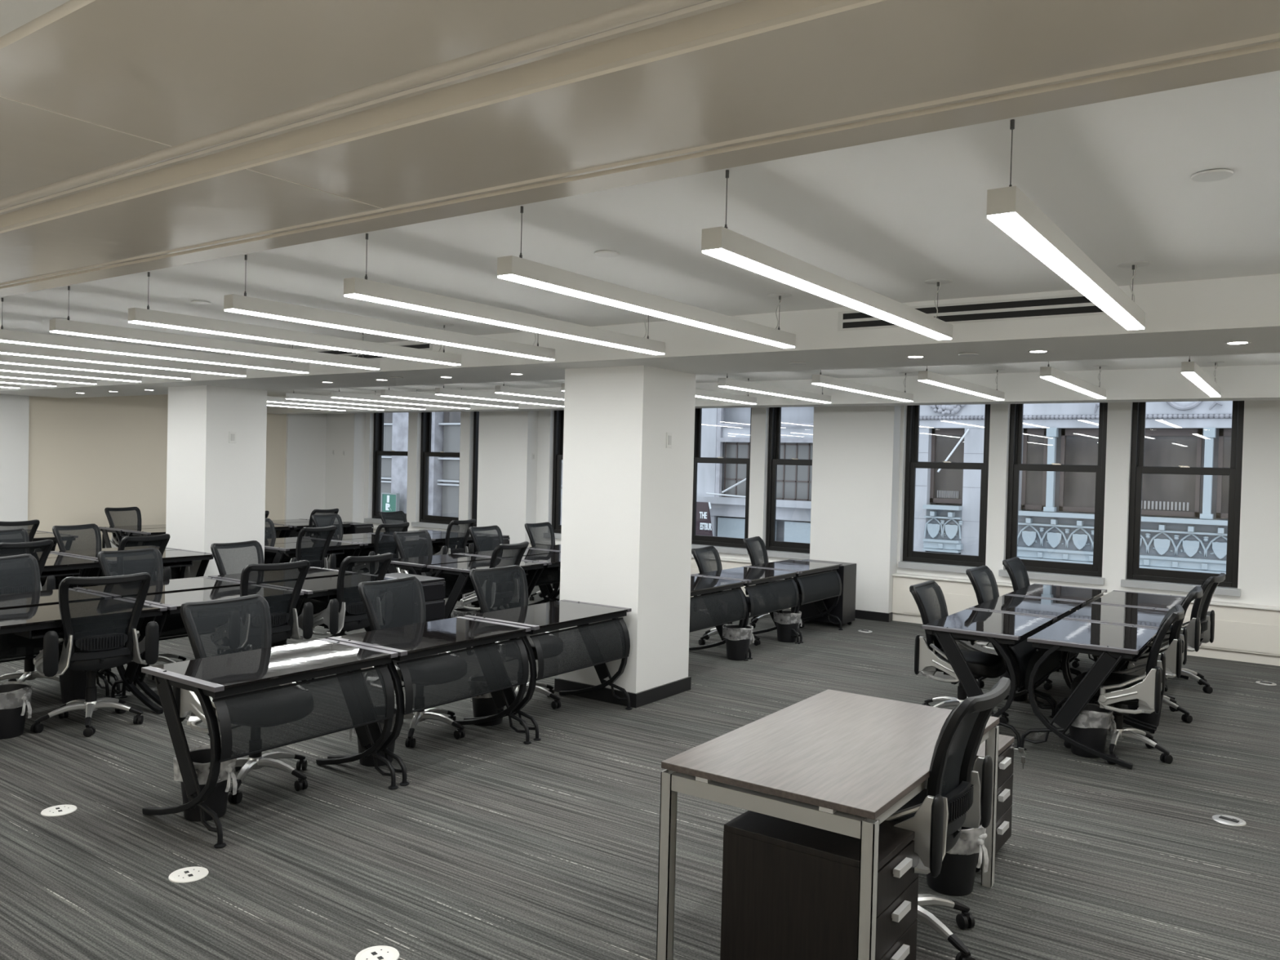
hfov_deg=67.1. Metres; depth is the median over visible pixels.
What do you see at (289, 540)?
glass desk
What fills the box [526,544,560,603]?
glass desk
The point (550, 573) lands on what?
glass desk
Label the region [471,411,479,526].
window
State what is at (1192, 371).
pendant light
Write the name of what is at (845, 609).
base cabinet
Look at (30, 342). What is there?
diffuser
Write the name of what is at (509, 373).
recessed light
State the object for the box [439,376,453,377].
recessed light
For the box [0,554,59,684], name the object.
office chair
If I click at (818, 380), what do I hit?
pendant light
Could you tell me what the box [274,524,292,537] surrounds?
glass desk
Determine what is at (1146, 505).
radiator grille
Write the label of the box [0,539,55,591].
office chair
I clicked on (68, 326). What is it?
pendant light
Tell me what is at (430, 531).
glass desk
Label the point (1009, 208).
pendant light
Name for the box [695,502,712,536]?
banner
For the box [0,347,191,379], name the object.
pendant light
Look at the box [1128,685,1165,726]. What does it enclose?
waste bin
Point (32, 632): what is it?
shelf
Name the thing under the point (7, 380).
pendant light
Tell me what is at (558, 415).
window
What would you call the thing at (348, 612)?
office chair
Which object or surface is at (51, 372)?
diffuser
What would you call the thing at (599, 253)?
sprinkler cover
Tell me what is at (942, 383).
diffuser
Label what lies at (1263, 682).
floor outlet
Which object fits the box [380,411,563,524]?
building
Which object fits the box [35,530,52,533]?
glass desk
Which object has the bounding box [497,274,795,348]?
diffuser
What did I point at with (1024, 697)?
waste bin
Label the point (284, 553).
glass desk
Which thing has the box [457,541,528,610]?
office chair
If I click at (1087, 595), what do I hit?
glass desk
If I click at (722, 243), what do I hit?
pendant light
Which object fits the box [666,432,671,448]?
wall switch
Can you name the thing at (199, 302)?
sprinkler cover
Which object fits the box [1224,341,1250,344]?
recessed light
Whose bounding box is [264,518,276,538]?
office chair
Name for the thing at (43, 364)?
diffuser
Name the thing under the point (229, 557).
office chair
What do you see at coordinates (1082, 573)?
window
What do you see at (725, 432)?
stone building
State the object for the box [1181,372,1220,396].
diffuser
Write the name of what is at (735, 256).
diffuser
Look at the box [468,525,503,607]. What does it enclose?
office chair
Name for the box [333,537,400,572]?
glass desk
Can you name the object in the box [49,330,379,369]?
diffuser
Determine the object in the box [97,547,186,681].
office chair
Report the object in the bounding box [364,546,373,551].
shelf
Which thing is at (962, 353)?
sprinkler cover
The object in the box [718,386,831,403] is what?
diffuser
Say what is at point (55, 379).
diffuser
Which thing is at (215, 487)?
column
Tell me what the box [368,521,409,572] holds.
office chair
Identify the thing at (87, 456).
wall
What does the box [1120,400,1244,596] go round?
window
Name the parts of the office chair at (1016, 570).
frame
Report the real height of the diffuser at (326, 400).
0.008 m
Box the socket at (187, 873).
[182,869,199,878]
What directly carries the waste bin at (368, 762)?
on the floor
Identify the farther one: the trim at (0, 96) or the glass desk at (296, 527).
the glass desk at (296, 527)
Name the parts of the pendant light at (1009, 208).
power cord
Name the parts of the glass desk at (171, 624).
modesty panel, glass, under frame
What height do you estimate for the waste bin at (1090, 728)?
0.318 m
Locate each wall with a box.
[0,394,326,521]
[27,394,286,551]
[324,400,1279,619]
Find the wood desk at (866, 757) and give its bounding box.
[656,688,999,959]
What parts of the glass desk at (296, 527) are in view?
modesty panel, glass, under frame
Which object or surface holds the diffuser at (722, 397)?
attached to the pendant light at (703, 393)
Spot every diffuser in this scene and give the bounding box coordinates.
[0,339,308,373]
[0,361,190,379]
[0,369,141,382]
[0,376,96,384]
[0,382,56,386]
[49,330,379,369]
[128,320,460,365]
[224,308,554,360]
[266,400,383,410]
[266,404,341,410]
[285,398,425,409]
[333,396,470,408]
[344,293,664,355]
[381,395,518,408]
[435,394,564,407]
[495,392,564,399]
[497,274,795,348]
[695,395,756,404]
[702,248,951,340]
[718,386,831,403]
[812,382,912,401]
[918,379,1004,399]
[987,212,1144,329]
[1040,376,1106,398]
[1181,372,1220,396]
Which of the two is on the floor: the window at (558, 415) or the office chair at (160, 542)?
the office chair at (160, 542)
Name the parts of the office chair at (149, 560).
frame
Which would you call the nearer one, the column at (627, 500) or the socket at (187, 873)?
the socket at (187, 873)
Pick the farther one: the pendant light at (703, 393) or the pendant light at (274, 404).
the pendant light at (274, 404)
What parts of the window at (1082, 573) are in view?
sill, sash, sash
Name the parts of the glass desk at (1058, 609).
glass, under frame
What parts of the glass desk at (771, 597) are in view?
glass, under frame, modesty panel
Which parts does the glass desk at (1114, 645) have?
modesty panel, under frame, glass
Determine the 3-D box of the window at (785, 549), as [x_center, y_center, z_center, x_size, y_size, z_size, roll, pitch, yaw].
[2.020,-0.044,12.722,0.828,2.133,0.300,2,1,35]
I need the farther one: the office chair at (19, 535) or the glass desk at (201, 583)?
the office chair at (19, 535)
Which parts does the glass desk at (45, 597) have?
under frame, glass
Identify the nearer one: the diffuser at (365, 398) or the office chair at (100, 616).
the office chair at (100, 616)
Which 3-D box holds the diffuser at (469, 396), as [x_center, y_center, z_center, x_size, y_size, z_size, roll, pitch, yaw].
[-1.584,-0.947,11.586,0.072,0.008,2.276,2,1,35]
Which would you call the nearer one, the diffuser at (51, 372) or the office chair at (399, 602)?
the office chair at (399, 602)
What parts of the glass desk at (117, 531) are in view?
under frame, glass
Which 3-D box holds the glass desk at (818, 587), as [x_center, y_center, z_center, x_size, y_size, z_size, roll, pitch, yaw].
[1.737,1.320,10.743,0.700,0.758,1.100,2,1,35]
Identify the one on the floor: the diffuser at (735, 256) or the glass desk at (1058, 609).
the glass desk at (1058, 609)
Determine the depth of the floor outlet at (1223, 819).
5.18 m
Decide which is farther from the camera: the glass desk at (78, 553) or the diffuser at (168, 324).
the glass desk at (78, 553)
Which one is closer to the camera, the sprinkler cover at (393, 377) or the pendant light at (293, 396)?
the sprinkler cover at (393, 377)
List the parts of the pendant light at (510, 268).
power cord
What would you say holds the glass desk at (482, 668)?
on the floor
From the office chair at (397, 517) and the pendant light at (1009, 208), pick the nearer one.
the pendant light at (1009, 208)
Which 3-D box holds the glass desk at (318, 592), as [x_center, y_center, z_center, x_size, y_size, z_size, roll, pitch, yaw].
[-2.641,1.255,8.380,0.700,0.758,1.100,2,1,35]
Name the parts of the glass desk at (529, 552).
glass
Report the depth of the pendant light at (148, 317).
5.95 m
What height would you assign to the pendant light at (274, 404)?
0.293 m
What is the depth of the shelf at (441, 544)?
13.28 m
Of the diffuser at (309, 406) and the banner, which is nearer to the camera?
the diffuser at (309, 406)
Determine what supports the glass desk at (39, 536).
on the floor
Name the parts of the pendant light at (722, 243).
power cord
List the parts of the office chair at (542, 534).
frame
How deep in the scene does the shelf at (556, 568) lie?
10.61 m
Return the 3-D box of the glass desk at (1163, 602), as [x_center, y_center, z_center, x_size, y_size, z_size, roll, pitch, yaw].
[4.413,1.426,8.519,0.700,0.758,1.100,2,1,35]
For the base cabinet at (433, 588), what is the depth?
8.90 m
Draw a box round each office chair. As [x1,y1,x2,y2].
[0,519,39,542]
[0,528,29,542]
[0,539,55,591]
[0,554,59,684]
[30,572,159,737]
[52,523,102,577]
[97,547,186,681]
[102,506,142,548]
[117,533,171,580]
[173,594,307,803]
[210,540,287,644]
[240,560,313,682]
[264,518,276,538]
[265,510,269,518]
[289,525,336,569]
[308,508,338,527]
[311,513,343,559]
[311,552,393,679]
[358,576,465,747]
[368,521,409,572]
[379,511,407,530]
[393,529,453,617]
[432,519,475,555]
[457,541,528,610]
[466,564,560,714]
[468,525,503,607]
[524,521,559,601]
[691,545,760,645]
[742,536,804,627]
[884,676,1010,959]
[909,580,1008,723]
[965,565,1052,689]
[1002,556,1079,671]
[1063,604,1184,764]
[1124,586,1203,723]
[1135,573,1225,693]
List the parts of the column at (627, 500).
baseboard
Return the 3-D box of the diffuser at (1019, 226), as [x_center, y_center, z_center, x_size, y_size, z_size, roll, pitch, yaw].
[1.676,-0.722,3.616,0.072,0.008,2.426,2,1,35]
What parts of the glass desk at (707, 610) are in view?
modesty panel, under frame, glass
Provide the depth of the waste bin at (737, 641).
9.11 m
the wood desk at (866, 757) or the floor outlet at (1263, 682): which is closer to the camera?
the wood desk at (866, 757)
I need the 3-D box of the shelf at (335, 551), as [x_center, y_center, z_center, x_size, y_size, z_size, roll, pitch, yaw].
[-3.911,0.872,11.676,0.260,0.060,0.620,2,1,35]
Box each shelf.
[14,626,63,638]
[40,568,79,577]
[163,560,192,568]
[288,549,344,555]
[311,594,337,601]
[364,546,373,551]
[400,568,430,570]
[431,540,473,546]
[543,566,560,570]
[938,635,977,641]
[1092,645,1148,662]
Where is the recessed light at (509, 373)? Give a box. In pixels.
[509,373,524,374]
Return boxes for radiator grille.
[937,490,959,498]
[1141,500,1189,511]
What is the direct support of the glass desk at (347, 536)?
on the floor
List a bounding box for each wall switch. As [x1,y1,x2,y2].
[228,431,235,443]
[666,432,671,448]
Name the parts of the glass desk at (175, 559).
modesty panel, glass, under frame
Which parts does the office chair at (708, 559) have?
frame, seat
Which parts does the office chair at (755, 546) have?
frame, seat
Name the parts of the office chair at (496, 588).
frame, seat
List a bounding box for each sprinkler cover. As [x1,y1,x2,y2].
[191,300,210,304]
[390,376,403,378]
[594,250,619,257]
[958,352,978,355]
[1191,168,1233,182]
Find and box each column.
[165,385,266,577]
[554,365,696,707]
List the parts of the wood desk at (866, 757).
leg, frame rail, leg, leg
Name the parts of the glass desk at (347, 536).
glass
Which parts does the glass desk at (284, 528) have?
glass, under frame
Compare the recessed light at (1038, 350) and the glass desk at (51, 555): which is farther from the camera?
the glass desk at (51, 555)
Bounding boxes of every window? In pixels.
[364,413,408,523]
[411,412,459,528]
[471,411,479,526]
[551,410,564,538]
[691,407,751,555]
[765,407,812,559]
[897,404,990,573]
[998,402,1107,585]
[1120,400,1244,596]
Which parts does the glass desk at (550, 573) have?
glass, modesty panel, under frame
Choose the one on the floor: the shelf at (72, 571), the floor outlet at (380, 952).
the floor outlet at (380, 952)
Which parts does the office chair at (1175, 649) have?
seat, frame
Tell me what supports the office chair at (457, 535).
on the floor
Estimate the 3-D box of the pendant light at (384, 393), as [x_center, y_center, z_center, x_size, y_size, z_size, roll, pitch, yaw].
[-2.322,-1.117,12.101,0.140,0.293,2.280,2,1,35]
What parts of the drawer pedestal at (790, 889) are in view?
panel, drawer, drawer, drawer, handle, handle, handle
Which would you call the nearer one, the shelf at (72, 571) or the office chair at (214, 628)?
the office chair at (214, 628)
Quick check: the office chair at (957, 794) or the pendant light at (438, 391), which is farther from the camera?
the pendant light at (438, 391)
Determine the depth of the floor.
4.75 m
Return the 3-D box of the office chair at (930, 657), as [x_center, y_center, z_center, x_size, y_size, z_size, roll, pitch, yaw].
[2.378,1.284,7.156,0.706,0.989,0.710,2,1,35]
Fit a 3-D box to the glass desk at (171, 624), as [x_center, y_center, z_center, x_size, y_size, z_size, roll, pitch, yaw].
[-3.291,1.256,7.449,0.700,0.758,1.100,2,1,35]
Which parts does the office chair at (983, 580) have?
frame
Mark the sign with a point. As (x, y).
(389, 501)
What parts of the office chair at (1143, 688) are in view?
seat, frame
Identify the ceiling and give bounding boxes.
[0,70,1279,398]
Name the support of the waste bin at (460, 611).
on the floor
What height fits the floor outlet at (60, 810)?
0.007 m
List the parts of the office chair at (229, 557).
frame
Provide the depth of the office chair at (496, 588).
7.42 m
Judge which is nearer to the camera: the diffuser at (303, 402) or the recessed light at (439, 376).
the recessed light at (439, 376)
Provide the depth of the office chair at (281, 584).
7.43 m
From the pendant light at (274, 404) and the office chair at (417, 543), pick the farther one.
the pendant light at (274, 404)
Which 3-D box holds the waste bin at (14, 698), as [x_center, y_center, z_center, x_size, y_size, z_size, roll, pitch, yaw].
[-4.058,1.480,6.186,0.320,0.318,0.298,2,1,15]
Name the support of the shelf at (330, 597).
attached to the glass desk at (318, 592)
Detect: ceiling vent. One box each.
[311,342,432,363]
[837,293,1106,330]
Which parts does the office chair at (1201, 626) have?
seat, frame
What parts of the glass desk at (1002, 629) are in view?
under frame, glass, modesty panel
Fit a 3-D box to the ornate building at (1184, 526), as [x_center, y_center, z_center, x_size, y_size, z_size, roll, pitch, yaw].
[16.394,-1.117,20.432,24.600,18.000,2.121,2,1,35]
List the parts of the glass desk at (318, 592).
modesty panel, under frame, glass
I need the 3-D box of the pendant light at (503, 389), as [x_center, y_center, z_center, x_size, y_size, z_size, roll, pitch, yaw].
[-0.839,-1.061,11.065,0.140,0.293,2.280,2,1,35]
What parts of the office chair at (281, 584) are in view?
frame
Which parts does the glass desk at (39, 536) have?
under frame, glass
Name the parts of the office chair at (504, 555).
seat, frame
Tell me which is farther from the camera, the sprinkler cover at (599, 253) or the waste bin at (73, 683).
the waste bin at (73, 683)
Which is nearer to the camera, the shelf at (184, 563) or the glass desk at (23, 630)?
the glass desk at (23, 630)
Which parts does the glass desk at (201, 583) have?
under frame, glass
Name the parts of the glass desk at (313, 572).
glass, under frame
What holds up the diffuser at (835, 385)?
attached to the pendant light at (818, 380)
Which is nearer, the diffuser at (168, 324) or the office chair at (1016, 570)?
the diffuser at (168, 324)
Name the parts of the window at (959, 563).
sill, sash, sash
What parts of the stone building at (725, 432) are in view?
awning rod, panel, panel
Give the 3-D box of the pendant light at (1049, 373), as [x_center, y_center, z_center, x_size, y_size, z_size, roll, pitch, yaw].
[3.610,-0.895,7.956,0.140,0.293,2.280,2,1,35]
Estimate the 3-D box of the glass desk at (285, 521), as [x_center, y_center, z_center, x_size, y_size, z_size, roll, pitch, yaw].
[-5.790,1.043,15.747,0.700,0.758,1.100,2,1,35]
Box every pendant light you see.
[0,297,309,373]
[0,342,246,377]
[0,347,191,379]
[0,363,141,382]
[0,371,97,384]
[0,377,56,386]
[0,382,20,388]
[49,285,379,369]
[128,271,461,365]
[223,254,555,360]
[266,390,384,410]
[266,401,345,410]
[285,388,425,409]
[331,386,470,408]
[343,233,665,355]
[380,385,518,408]
[435,383,564,407]
[494,383,564,399]
[497,205,795,348]
[561,383,564,391]
[695,377,756,404]
[701,169,952,340]
[718,374,831,403]
[811,369,913,401]
[918,365,1004,399]
[986,119,1150,329]
[1040,361,1108,398]
[1181,355,1225,396]
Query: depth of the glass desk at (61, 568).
9.35 m
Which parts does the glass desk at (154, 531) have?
under frame, glass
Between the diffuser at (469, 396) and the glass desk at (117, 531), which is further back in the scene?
the glass desk at (117, 531)
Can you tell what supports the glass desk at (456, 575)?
on the floor
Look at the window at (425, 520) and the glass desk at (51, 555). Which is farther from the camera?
the window at (425, 520)
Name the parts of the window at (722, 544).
sill, sash, sash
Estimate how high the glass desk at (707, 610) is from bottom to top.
0.758 m
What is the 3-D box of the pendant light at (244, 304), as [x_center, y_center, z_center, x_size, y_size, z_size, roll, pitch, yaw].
[-1.312,-0.976,5.705,0.140,0.293,2.430,2,1,35]
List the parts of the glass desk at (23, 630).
modesty panel, glass, under frame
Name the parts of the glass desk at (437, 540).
modesty panel, glass, under frame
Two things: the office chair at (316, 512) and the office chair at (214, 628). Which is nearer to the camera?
the office chair at (214, 628)
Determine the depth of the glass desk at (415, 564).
10.23 m
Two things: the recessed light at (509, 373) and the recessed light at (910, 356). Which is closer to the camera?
the recessed light at (910, 356)
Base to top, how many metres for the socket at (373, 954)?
0.001 m
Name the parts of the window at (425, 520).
sill, frame, sash, sash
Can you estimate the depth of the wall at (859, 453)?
11.88 m
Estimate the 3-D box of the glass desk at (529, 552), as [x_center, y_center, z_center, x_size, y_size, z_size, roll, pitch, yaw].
[-1.513,1.228,11.380,0.700,0.758,1.100,2,1,35]
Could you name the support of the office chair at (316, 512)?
on the floor
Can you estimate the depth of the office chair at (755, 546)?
11.15 m
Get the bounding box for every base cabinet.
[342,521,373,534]
[368,572,445,631]
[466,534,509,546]
[791,559,856,627]
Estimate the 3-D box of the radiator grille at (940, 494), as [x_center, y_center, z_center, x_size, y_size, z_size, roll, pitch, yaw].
[8.380,0.391,26.248,0.580,0.200,0.030,2,1,35]
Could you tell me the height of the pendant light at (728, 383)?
0.293 m
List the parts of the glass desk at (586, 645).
glass, under frame, modesty panel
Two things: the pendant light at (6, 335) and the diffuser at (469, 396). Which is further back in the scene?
the diffuser at (469, 396)
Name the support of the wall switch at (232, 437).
attached to the column at (215, 487)
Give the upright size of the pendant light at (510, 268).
0.293 m
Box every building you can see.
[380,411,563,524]
[560,406,813,543]
[913,400,1232,573]
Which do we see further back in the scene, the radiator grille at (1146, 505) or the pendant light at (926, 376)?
the radiator grille at (1146, 505)
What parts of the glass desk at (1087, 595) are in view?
glass, under frame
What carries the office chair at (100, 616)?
on the floor
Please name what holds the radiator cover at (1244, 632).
on the floor
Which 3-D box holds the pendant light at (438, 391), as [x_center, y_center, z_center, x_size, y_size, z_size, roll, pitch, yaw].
[-1.581,-1.089,11.583,0.140,0.293,2.280,2,1,35]
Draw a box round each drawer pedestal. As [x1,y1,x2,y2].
[720,795,919,959]
[975,733,1026,871]
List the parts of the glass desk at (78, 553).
glass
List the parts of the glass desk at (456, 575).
modesty panel, under frame, glass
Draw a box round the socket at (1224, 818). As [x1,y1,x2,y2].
[1218,815,1239,822]
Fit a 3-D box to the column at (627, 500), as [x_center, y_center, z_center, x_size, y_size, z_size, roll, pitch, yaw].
[-0.102,0.411,7.792,0.801,2.590,0.780,2,1,35]
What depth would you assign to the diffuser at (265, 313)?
5.49 m
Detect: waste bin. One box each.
[0,681,31,739]
[58,668,97,704]
[173,745,237,821]
[348,707,396,766]
[451,606,479,617]
[471,692,504,725]
[722,623,754,660]
[774,609,801,642]
[926,821,988,896]
[1000,671,1027,701]
[1069,704,1115,758]
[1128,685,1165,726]
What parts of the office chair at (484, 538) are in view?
frame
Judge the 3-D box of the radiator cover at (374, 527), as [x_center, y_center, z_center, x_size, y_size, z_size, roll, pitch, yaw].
[-3.823,1.168,16.608,3.080,0.575,0.155,2,1,35]
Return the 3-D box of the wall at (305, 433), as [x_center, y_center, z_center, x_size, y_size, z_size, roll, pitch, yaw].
[-10.137,-0.036,11.909,0.350,2.840,15.110,2,1,35]
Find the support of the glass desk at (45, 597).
on the floor
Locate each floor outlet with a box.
[40,804,76,816]
[168,866,208,883]
[355,945,399,959]
[857,629,871,632]
[1212,814,1246,826]
[1255,680,1276,685]
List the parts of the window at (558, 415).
sill, sash, sash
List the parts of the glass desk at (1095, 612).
modesty panel, glass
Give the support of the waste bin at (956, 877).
on the floor
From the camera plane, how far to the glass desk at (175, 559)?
10.28 m
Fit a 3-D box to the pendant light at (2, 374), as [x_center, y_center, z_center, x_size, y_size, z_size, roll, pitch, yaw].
[-6.548,-1.171,9.364,0.140,0.293,2.430,2,1,35]
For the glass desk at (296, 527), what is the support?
on the floor
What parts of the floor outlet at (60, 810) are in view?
lid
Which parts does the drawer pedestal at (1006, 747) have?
panel, handle, drawer, handle, drawer, handle, drawer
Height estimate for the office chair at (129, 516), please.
1.009 m
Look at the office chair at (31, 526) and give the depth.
11.14 m
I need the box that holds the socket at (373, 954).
[366,949,388,959]
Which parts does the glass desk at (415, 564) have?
under frame, modesty panel, glass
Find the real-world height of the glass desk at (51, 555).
0.758 m
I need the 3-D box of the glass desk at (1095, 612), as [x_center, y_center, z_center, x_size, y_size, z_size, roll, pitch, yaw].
[3.766,1.427,7.593,0.700,0.758,1.100,2,1,35]
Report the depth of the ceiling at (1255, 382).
9.57 m
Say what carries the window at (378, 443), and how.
in the wall at (859, 453)
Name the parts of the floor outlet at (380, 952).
lid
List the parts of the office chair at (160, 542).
frame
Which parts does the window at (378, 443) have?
sill, frame, sash, sash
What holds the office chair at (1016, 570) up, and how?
on the floor
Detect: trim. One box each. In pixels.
[0,0,70,37]
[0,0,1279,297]
[0,96,383,208]
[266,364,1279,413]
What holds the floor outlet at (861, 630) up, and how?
on the floor
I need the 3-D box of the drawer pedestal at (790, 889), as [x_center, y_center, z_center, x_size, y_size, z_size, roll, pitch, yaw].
[0.665,1.529,3.495,0.601,0.550,0.430,2,1,35]
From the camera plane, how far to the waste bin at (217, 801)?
4.85 m
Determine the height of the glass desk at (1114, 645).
0.758 m
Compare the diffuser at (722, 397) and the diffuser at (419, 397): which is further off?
the diffuser at (419, 397)
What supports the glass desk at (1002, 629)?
on the floor
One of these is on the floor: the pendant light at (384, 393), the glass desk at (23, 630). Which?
the glass desk at (23, 630)
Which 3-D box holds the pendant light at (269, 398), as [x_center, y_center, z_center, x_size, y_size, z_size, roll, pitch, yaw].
[-4.547,-1.200,13.656,0.140,0.293,2.280,2,1,35]
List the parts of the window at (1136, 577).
sill, sash, sash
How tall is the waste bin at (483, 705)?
0.318 m
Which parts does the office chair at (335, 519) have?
frame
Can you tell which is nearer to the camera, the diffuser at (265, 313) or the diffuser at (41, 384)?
the diffuser at (265, 313)
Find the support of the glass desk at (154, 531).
on the floor
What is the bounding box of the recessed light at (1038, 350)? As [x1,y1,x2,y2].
[1027,349,1048,352]
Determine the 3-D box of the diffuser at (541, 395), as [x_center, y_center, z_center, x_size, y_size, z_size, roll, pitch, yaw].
[-0.843,-0.919,11.068,0.072,0.008,2.276,2,1,35]
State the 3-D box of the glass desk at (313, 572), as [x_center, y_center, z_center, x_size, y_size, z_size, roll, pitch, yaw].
[-3.234,1.232,8.794,0.700,0.758,1.100,2,1,35]
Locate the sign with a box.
[381,492,399,511]
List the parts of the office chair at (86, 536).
frame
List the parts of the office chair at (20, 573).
frame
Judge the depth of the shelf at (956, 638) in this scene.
6.86 m
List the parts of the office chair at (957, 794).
seat, frame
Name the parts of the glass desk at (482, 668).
glass, under frame, modesty panel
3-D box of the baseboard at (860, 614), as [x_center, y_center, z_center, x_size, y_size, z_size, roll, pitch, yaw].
[0.194,1.555,13.653,6.930,0.105,0.118,2,1,35]
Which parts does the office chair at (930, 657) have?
frame, seat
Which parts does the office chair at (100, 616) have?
seat, frame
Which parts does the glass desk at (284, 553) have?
modesty panel, under frame, glass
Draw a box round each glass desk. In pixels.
[0,589,111,697]
[0,603,167,714]
[31,533,57,551]
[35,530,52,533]
[40,556,101,589]
[47,551,75,558]
[50,547,181,577]
[80,549,213,579]
[98,524,165,547]
[98,576,239,696]
[120,586,303,706]
[122,528,165,536]
[141,638,398,848]
[208,566,347,640]
[264,537,297,544]
[264,540,363,564]
[271,519,309,523]
[273,521,352,537]
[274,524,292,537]
[275,576,397,681]
[327,533,389,573]
[327,616,531,786]
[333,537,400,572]
[371,529,446,573]
[387,553,491,613]
[426,559,546,618]
[429,533,475,555]
[459,548,560,613]
[463,600,632,741]
[521,552,560,631]
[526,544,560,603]
[688,574,748,675]
[689,566,799,659]
[745,559,843,643]
[921,608,1054,748]
[968,594,1084,708]
[1006,583,1106,679]
[1020,618,1158,768]
[1057,602,1168,730]
[1092,590,1188,699]
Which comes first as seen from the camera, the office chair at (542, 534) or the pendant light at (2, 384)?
the pendant light at (2, 384)
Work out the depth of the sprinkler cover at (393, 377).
8.85 m
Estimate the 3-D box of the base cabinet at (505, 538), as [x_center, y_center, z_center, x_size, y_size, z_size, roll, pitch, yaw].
[-2.297,1.173,14.258,0.662,0.725,0.380,2,1,35]
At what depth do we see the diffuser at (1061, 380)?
7.82 m
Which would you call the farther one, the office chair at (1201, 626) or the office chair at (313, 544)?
the office chair at (313, 544)
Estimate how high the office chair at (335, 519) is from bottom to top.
1.009 m
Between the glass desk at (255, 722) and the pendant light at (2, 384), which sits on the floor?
the glass desk at (255, 722)
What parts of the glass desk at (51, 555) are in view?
glass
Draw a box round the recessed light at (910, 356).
[906,355,924,358]
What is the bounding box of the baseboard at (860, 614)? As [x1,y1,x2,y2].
[854,609,892,622]
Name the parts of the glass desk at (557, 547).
glass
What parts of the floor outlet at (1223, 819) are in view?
lid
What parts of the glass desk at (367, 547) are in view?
modesty panel, glass, under frame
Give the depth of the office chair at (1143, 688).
6.19 m
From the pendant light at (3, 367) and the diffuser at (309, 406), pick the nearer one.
the pendant light at (3, 367)
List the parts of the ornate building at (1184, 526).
balcony rail, balcony panel, window casing, window casing, rope moulding, window casing, balcony rail, balcony panel, window casing, window casing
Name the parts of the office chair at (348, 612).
seat, frame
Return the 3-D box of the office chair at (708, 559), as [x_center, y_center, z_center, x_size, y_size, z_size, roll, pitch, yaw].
[0.909,1.202,9.979,0.706,0.979,0.710,2,1,29]
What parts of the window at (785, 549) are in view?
sash, sill, sash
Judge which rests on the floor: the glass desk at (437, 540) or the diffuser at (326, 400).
the glass desk at (437, 540)
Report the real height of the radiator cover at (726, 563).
0.575 m
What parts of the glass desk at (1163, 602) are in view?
glass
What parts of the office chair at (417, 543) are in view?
frame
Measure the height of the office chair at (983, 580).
0.999 m
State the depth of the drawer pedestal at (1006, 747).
4.59 m
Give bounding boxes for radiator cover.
[373,526,413,533]
[528,541,792,608]
[892,573,1279,666]
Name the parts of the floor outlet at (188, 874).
lid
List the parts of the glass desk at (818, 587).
glass, under frame, modesty panel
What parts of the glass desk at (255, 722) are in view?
under frame, glass, modesty panel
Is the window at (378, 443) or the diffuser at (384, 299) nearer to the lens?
the diffuser at (384, 299)
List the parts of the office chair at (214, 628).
frame, seat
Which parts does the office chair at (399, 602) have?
frame, seat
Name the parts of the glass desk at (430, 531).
glass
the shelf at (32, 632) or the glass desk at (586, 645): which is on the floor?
the glass desk at (586, 645)
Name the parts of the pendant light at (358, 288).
power cord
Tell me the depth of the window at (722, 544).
13.41 m
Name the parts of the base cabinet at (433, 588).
drawer, drawer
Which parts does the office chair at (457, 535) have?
frame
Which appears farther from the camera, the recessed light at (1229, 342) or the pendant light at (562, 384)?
the pendant light at (562, 384)
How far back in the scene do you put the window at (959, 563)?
11.66 m
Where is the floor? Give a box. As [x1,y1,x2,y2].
[0,567,1279,959]
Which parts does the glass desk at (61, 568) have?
modesty panel, under frame, glass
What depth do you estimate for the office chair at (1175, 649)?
7.19 m
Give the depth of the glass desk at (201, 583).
7.92 m
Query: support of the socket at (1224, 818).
attached to the floor outlet at (1223, 819)
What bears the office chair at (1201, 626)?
on the floor
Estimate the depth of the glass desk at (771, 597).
9.69 m
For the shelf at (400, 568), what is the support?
attached to the glass desk at (415, 564)
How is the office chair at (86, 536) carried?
on the floor
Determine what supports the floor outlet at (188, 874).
on the floor

